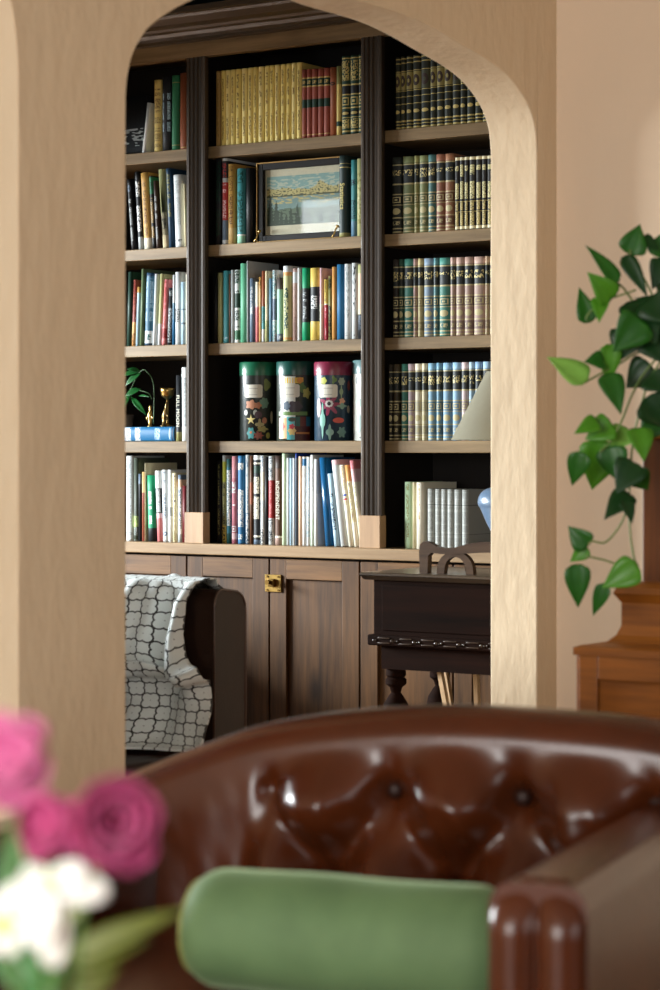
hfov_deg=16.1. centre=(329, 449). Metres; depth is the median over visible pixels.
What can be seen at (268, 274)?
book
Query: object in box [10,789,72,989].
peony
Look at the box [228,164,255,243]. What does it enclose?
book
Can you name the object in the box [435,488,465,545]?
book
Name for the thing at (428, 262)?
book
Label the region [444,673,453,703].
wooden board
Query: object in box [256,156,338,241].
picture frame
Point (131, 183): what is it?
book
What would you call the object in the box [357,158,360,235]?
book
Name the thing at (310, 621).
base cabinet
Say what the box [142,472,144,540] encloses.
book
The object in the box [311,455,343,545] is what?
book
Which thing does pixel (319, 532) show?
book
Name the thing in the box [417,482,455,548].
book
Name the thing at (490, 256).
book
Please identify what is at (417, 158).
book
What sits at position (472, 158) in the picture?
book
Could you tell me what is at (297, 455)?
book
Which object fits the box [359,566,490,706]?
desk
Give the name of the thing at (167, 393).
goblet
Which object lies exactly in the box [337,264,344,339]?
book
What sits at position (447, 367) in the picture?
book
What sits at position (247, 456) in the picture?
book
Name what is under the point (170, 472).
book
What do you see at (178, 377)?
book
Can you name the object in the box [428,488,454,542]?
book
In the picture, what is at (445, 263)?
book
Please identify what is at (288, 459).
book
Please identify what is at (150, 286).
book
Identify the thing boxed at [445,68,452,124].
book
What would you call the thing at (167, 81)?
book
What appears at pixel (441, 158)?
book
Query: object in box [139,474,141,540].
book
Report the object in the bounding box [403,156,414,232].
book
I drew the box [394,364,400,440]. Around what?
book
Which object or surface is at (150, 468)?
book
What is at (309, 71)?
book
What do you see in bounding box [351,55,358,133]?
book
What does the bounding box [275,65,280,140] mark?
book
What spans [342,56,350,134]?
book
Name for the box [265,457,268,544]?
book
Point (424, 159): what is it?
book
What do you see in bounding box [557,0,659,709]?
wall
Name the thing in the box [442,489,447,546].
book
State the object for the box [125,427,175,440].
book
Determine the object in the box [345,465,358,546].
book
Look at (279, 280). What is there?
book
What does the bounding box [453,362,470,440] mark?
book
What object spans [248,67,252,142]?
book
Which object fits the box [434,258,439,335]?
book
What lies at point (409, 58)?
book
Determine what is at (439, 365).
book
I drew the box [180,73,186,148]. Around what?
book
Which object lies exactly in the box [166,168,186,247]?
book
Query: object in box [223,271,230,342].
book
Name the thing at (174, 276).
book
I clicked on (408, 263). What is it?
book
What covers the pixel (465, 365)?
book
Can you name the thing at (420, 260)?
book
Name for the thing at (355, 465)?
book
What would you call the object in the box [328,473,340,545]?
book
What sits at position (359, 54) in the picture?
book
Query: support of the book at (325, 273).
on the bookcase
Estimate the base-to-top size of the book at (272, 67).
0.240 m
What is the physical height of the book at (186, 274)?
0.228 m
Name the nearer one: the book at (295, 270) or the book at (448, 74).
the book at (448, 74)
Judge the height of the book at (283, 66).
0.240 m
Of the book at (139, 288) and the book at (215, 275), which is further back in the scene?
the book at (139, 288)
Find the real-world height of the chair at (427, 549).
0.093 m
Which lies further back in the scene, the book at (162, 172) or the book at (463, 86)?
the book at (162, 172)
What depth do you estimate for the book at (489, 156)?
6.96 m
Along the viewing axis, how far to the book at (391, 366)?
7.16 m
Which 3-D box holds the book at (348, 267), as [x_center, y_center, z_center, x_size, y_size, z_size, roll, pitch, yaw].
[0.100,-0.460,7.319,0.023,0.233,0.170,0,0,34]
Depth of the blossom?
1.44 m
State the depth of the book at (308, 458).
7.33 m
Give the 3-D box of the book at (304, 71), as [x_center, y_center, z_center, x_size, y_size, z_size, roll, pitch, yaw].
[-0.038,-1.086,7.405,0.015,0.216,0.160,0,0,34]
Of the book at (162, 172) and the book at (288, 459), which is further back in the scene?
the book at (162, 172)
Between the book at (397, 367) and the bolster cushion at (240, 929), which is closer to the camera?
the bolster cushion at (240, 929)
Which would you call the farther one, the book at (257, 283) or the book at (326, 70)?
the book at (257, 283)
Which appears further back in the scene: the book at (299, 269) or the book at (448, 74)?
the book at (299, 269)
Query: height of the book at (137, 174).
0.258 m
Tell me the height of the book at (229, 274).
0.221 m
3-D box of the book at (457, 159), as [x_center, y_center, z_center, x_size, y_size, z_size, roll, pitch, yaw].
[0.422,-0.770,7.089,0.016,0.220,0.150,0,0,34]
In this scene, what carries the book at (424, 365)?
on the bookcase
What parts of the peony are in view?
stem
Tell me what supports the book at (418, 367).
on the bookcase
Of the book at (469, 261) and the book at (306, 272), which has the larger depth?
the book at (306, 272)
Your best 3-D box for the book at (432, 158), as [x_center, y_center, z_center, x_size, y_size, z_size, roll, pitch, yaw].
[0.353,-0.777,7.148,0.026,0.233,0.170,0,0,34]
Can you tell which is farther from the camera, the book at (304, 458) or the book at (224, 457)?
the book at (224, 457)
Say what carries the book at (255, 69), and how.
on the bookcase
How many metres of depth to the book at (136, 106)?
7.88 m
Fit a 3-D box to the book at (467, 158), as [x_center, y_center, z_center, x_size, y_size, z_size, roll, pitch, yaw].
[0.449,-0.770,7.071,0.014,0.220,0.150,0,0,34]
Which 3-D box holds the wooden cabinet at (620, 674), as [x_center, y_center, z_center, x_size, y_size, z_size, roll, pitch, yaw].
[0.809,0.568,4.949,0.433,1.225,0.433,0,0,34]
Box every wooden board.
[437,672,448,703]
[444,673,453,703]
[473,674,480,703]
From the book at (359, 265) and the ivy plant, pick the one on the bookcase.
the book at (359, 265)
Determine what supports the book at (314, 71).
on the bookcase
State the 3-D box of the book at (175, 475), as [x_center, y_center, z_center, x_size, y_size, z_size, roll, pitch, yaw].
[-0.461,0.187,7.696,0.016,0.225,0.170,-1,0,34]
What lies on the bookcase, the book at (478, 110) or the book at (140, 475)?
the book at (478, 110)
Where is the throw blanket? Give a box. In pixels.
[125,573,222,751]
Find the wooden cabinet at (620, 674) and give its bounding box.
[573,436,659,718]
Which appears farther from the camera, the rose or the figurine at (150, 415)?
the figurine at (150, 415)
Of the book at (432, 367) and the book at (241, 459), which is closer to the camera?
the book at (432, 367)
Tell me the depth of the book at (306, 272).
7.34 m
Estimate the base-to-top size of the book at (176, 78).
0.243 m
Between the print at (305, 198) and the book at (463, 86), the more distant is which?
the print at (305, 198)
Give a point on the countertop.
(296, 551)
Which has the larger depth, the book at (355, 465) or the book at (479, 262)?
the book at (355, 465)
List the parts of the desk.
leg, carved moulding, panel, leg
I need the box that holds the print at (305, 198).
[267,172,338,225]
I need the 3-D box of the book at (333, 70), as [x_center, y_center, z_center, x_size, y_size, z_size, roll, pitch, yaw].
[0.052,-1.084,7.345,0.023,0.213,0.160,0,0,34]
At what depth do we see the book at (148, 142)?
7.70 m
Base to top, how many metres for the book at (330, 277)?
0.199 m
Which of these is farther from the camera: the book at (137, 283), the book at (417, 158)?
the book at (137, 283)
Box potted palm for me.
[125,367,154,426]
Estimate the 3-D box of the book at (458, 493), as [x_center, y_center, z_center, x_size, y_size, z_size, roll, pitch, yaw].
[0.423,0.209,7.088,0.023,0.181,0.150,0,0,34]
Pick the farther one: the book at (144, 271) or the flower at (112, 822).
the book at (144, 271)
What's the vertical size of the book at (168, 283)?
0.215 m
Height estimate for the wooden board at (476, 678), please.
0.547 m
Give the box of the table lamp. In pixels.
[451,371,490,529]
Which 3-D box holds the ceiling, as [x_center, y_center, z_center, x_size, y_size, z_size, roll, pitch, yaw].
[-3.538,-1.520,4.859,6.900,0.080,8.900,0,0,34]
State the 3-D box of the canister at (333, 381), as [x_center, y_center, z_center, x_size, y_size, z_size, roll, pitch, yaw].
[0.012,-0.152,7.355,0.125,0.247,0.124,0,0,34]
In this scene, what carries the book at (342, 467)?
on the countertop
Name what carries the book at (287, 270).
on the bookcase
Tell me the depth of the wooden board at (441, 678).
6.68 m
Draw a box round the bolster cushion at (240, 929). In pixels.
[177,868,495,989]
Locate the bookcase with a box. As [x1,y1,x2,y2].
[125,0,490,548]
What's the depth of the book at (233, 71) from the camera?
7.49 m
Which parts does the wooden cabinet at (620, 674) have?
stepped moulding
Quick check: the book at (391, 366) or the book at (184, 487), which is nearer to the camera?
the book at (391, 366)
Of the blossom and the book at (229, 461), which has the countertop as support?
the book at (229, 461)
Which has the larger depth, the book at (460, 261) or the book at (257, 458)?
the book at (257, 458)
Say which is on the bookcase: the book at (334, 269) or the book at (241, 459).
the book at (334, 269)
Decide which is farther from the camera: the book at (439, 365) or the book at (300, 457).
the book at (300, 457)
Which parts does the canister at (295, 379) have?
lid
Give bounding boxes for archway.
[0,0,556,819]
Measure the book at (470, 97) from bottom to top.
0.231 m
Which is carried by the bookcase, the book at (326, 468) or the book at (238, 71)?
the book at (238, 71)
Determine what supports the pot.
attached to the potted palm
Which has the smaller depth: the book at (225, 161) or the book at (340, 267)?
the book at (340, 267)
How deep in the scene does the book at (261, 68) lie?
7.43 m
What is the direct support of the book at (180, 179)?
on the bookcase
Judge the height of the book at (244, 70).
0.241 m
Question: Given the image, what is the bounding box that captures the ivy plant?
[547,224,659,614]
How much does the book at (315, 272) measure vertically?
0.226 m
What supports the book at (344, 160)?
on the bookcase
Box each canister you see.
[239,362,276,440]
[276,361,314,440]
[314,362,352,440]
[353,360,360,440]
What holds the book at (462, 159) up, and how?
on the bookcase
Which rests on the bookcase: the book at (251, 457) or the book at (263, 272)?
the book at (263, 272)
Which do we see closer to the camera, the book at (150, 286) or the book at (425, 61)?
the book at (425, 61)
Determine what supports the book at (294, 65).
on the bookcase
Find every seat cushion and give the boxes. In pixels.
[0,907,235,989]
[125,749,180,775]
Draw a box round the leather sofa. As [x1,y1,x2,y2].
[0,704,659,989]
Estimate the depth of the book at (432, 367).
7.08 m
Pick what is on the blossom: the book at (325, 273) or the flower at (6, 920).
the flower at (6, 920)
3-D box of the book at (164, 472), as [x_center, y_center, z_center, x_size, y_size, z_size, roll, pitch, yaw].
[-0.494,0.182,7.719,0.021,0.235,0.170,-2,-1,34]
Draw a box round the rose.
[66,775,161,989]
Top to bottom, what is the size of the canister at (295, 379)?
0.252 m
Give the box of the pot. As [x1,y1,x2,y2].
[125,415,133,426]
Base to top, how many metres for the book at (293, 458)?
0.275 m
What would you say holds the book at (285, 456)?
on the countertop
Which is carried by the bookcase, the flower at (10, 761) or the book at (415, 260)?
the book at (415, 260)
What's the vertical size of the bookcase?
1.705 m
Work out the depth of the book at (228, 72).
7.50 m
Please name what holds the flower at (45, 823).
on the peony
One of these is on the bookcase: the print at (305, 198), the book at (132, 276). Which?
the book at (132, 276)
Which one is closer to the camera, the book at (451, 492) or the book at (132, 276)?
the book at (451, 492)
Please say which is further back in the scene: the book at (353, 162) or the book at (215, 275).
the book at (215, 275)
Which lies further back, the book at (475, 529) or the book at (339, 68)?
the book at (339, 68)
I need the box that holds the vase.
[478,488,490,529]
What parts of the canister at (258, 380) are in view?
lid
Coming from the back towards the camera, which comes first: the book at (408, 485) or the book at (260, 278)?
the book at (260, 278)
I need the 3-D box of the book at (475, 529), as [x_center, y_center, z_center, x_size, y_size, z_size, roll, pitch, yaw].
[0.445,0.210,7.074,0.022,0.180,0.150,0,0,34]
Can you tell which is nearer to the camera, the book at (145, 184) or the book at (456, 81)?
the book at (456, 81)
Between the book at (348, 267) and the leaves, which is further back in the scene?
the book at (348, 267)
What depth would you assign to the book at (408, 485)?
7.12 m
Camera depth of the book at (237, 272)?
7.49 m
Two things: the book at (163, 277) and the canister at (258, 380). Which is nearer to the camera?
the canister at (258, 380)
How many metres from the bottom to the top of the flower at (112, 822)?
0.014 m
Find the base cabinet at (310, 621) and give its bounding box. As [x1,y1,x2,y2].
[125,552,490,727]
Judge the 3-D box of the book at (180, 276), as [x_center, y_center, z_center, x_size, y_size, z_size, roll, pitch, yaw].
[-0.450,-0.462,7.689,0.022,0.237,0.170,0,0,34]
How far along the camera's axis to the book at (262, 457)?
7.43 m
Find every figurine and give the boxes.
[146,405,152,426]
[161,402,167,426]
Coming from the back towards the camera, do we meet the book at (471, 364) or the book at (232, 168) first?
the book at (232, 168)
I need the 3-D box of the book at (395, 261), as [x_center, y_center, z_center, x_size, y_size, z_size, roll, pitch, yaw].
[0.246,-0.463,7.220,0.020,0.239,0.170,0,0,34]
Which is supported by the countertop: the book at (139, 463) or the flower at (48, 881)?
the book at (139, 463)
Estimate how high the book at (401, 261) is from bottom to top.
0.239 m
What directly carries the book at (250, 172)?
on the bookcase
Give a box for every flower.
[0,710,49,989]
[0,751,20,772]
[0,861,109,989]
[0,914,13,936]
[36,814,54,832]
[40,873,57,894]
[105,815,120,831]
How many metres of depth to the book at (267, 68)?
7.42 m
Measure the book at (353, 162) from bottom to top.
0.237 m
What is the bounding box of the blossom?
[0,898,34,989]
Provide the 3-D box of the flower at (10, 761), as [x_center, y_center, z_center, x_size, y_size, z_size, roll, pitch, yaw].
[-0.205,0.200,1.505,0.014,0.014,0.014,0,0,34]
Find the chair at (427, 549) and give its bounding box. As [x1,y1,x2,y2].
[419,541,490,574]
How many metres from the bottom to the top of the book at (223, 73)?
0.241 m
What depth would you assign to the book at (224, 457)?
7.51 m
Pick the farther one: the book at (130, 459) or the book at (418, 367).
the book at (130, 459)
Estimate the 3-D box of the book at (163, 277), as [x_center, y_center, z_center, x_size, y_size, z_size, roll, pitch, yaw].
[-0.509,-0.460,7.729,0.024,0.234,0.170,0,0,34]
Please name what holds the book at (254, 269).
on the bookcase
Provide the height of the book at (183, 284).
0.203 m
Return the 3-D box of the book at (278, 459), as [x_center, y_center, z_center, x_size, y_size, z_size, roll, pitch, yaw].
[-0.119,0.159,7.465,0.026,0.281,0.171,0,0,34]
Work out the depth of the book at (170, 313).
7.64 m
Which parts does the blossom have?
stem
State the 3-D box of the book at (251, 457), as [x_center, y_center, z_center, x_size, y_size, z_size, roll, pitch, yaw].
[-0.205,0.159,7.524,0.011,0.281,0.170,0,0,34]
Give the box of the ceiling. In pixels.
[179,0,225,6]
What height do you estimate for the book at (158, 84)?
0.235 m
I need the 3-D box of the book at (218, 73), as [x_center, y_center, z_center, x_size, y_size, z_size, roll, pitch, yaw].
[-0.317,-1.098,7.593,0.019,0.241,0.160,0,0,34]
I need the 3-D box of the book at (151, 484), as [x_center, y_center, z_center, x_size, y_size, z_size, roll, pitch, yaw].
[-0.543,0.191,7.752,0.033,0.217,0.170,-2,-1,34]
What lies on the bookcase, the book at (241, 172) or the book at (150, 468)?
the book at (241, 172)
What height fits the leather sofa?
0.779 m
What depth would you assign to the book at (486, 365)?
6.97 m
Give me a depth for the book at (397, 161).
7.15 m
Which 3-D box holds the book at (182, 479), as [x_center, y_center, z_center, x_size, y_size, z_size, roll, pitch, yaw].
[-0.443,0.191,7.684,0.016,0.219,0.170,0,0,34]
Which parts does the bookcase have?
shelf, shelf, shelf, shelf, crown moulding, shelf, shelf, shelf, shelf, shelf, shelf, shelf, shelf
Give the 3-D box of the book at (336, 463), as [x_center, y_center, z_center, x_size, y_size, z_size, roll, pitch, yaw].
[0.074,0.164,7.335,0.062,0.271,0.170,0,0,34]
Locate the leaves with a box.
[0,826,188,989]
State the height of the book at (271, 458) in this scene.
0.280 m
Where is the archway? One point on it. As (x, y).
(64, 64)
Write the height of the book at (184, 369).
0.240 m
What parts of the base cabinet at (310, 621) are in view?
door, rail, rail, door, rail, door, rail, door, rail, door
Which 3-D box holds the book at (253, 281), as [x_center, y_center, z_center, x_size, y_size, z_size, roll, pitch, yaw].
[-0.203,-0.445,7.522,0.018,0.203,0.170,0,0,34]
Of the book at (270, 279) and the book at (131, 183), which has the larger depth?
the book at (131, 183)
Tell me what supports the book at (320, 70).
on the bookcase
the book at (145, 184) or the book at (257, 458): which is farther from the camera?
the book at (145, 184)
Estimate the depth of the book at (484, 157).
6.97 m
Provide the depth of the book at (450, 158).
7.04 m
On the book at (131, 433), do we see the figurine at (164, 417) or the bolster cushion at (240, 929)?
the figurine at (164, 417)
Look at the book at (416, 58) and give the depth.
7.11 m
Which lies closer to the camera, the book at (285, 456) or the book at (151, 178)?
the book at (285, 456)
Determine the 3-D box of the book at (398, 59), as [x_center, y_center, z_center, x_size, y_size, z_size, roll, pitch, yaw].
[0.252,-1.088,7.215,0.018,0.221,0.170,0,0,34]
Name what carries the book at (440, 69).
on the bookcase
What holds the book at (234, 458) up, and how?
on the countertop
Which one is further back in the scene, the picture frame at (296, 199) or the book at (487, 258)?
the picture frame at (296, 199)
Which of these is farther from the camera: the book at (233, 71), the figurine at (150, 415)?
the figurine at (150, 415)
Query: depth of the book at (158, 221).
7.67 m
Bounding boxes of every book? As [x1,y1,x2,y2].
[125,95,150,153]
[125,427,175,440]
[127,179,138,249]
[127,272,141,345]
[127,456,163,540]
[132,280,140,345]
[134,458,169,540]
[135,171,144,248]
[136,287,140,345]
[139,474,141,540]
[140,269,175,345]
[141,172,158,248]
[142,103,153,152]
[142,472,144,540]
[145,273,170,345]
[145,463,176,540]
[147,475,157,540]
[149,176,158,248]
[153,181,162,247]
[153,274,159,344]
[154,80,162,151]
[155,471,162,541]
[158,274,172,344]
[159,169,168,247]
[162,279,172,344]
[162,469,186,541]
[163,77,171,150]
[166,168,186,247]
[167,288,172,344]
[168,470,186,541]
[172,75,179,149]
[172,275,175,344]
[173,473,186,541]
[174,174,186,246]
[176,272,186,344]
[176,375,181,440]
[178,475,186,541]
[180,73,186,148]
[181,282,185,343]
[182,367,186,440]
[183,184,186,246]
[183,486,186,541]
[186,274,186,343]
[213,273,217,342]
[216,71,220,145]
[216,159,221,244]
[217,461,221,542]
[218,273,222,342]
[221,70,225,145]
[222,158,255,243]
[222,455,245,542]
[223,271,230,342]
[226,70,230,144]
[227,459,231,543]
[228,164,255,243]
[229,274,230,342]
[231,69,235,144]
[231,270,234,342]
[232,456,237,543]
[235,270,240,342]
[236,69,241,143]
[237,168,245,242]
[238,456,245,543]
[241,263,246,342]
[242,68,247,143]
[246,168,255,242]
[246,455,253,543]
[247,261,278,341]
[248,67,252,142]
[250,278,258,341]
[250,456,253,543]
[253,67,258,142]
[254,455,281,543]
[256,282,258,341]
[259,66,264,141]
[259,277,261,341]
[261,456,268,544]
[262,271,264,341]
[265,66,269,141]
[265,271,272,341]
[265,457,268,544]
[269,278,272,341]
[269,456,274,544]
[270,65,274,140]
[273,270,282,341]
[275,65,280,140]
[275,456,281,544]
[277,278,282,340]
[281,64,286,139]
[282,453,294,544]
[283,266,305,340]
[287,63,291,139]
[287,458,289,544]
[290,458,292,544]
[292,63,296,138]
[293,268,297,340]
[293,458,294,544]
[295,453,326,544]
[297,62,323,138]
[298,268,301,340]
[299,456,310,545]
[302,69,306,137]
[302,268,310,340]
[303,457,306,545]
[307,69,311,137]
[307,457,310,545]
[311,268,319,339]
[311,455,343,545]
[312,69,317,136]
[314,459,325,545]
[318,68,323,136]
[319,457,354,545]
[320,268,331,339]
[324,68,329,135]
[324,279,328,339]
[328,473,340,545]
[329,276,331,339]
[330,67,336,135]
[332,267,336,339]
[332,459,360,546]
[337,66,341,134]
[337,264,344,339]
[339,155,358,236]
[340,465,353,546]
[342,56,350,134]
[345,264,351,338]
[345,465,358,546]
[350,460,360,533]
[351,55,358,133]
[351,160,356,236]
[352,263,360,338]
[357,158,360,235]
[358,264,360,338]
[359,54,360,132]
[389,364,393,440]
[393,157,402,233]
[393,259,398,337]
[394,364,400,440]
[396,57,400,129]
[399,259,403,337]
[401,56,406,128]
[401,364,407,440]
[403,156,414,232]
[404,259,413,336]
[405,481,441,548]
[407,56,412,128]
[408,364,414,440]
[413,54,420,127]
[413,482,416,548]
[414,259,417,336]
[415,156,419,232]
[415,364,421,440]
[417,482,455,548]
[418,258,423,336]
[420,155,428,231]
[421,54,430,126]
[422,363,427,440]
[424,258,433,336]
[428,363,436,440]
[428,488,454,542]
[429,155,436,231]
[431,59,436,126]
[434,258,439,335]
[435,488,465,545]
[437,63,444,125]
[437,154,445,230]
[437,363,444,440]
[440,258,450,335]
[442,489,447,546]
[443,363,458,440]
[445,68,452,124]
[446,153,464,230]
[448,489,457,547]
[451,257,455,335]
[453,74,460,124]
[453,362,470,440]
[455,157,459,229]
[455,489,472,546]
[456,257,464,335]
[460,156,464,229]
[461,81,466,123]
[462,362,481,440]
[462,489,490,544]
[465,156,469,229]
[465,257,473,334]
[467,87,474,122]
[469,362,474,403]
[470,156,475,228]
[474,256,484,334]
[475,98,482,122]
[475,362,482,391]
[476,155,481,228]
[482,155,487,227]
[483,362,490,376]
[485,256,489,334]
[488,155,490,227]
[490,256,490,334]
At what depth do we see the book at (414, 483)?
7.11 m
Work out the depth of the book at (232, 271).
7.50 m
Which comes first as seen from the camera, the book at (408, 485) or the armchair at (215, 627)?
the armchair at (215, 627)
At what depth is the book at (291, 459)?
7.37 m
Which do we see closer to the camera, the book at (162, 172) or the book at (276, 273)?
the book at (276, 273)
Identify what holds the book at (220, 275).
on the bookcase
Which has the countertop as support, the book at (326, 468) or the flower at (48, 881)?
the book at (326, 468)
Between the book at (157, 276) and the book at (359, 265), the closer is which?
the book at (359, 265)
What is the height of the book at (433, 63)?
0.226 m
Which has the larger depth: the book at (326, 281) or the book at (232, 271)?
the book at (232, 271)
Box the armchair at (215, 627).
[125,588,246,775]
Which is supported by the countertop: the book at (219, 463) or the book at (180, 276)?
the book at (219, 463)
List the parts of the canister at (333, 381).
lid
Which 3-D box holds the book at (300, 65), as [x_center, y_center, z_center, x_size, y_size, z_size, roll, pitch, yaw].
[-0.054,-1.098,7.416,0.018,0.240,0.160,0,0,34]
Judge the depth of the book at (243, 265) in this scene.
7.47 m
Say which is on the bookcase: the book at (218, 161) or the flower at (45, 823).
the book at (218, 161)
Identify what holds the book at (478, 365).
on the bookcase
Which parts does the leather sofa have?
arm, backrest, arm, arm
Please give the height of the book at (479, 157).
0.219 m
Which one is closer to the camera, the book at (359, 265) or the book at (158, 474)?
the book at (359, 265)
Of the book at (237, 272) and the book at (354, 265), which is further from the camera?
the book at (237, 272)
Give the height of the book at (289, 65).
0.240 m
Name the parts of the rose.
stem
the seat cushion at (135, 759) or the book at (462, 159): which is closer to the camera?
the seat cushion at (135, 759)
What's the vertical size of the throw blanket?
0.427 m
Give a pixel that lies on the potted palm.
(133, 371)
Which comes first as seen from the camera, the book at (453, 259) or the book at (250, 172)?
the book at (453, 259)
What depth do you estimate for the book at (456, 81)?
7.03 m
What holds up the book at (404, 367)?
on the bookcase
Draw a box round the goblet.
[160,388,174,426]
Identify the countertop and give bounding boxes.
[125,536,490,563]
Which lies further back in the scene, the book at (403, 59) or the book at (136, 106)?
the book at (136, 106)
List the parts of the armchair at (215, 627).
arm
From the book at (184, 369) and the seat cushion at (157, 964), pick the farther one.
the book at (184, 369)
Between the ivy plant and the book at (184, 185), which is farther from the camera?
the book at (184, 185)
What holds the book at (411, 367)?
on the bookcase
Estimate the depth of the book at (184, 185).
7.60 m

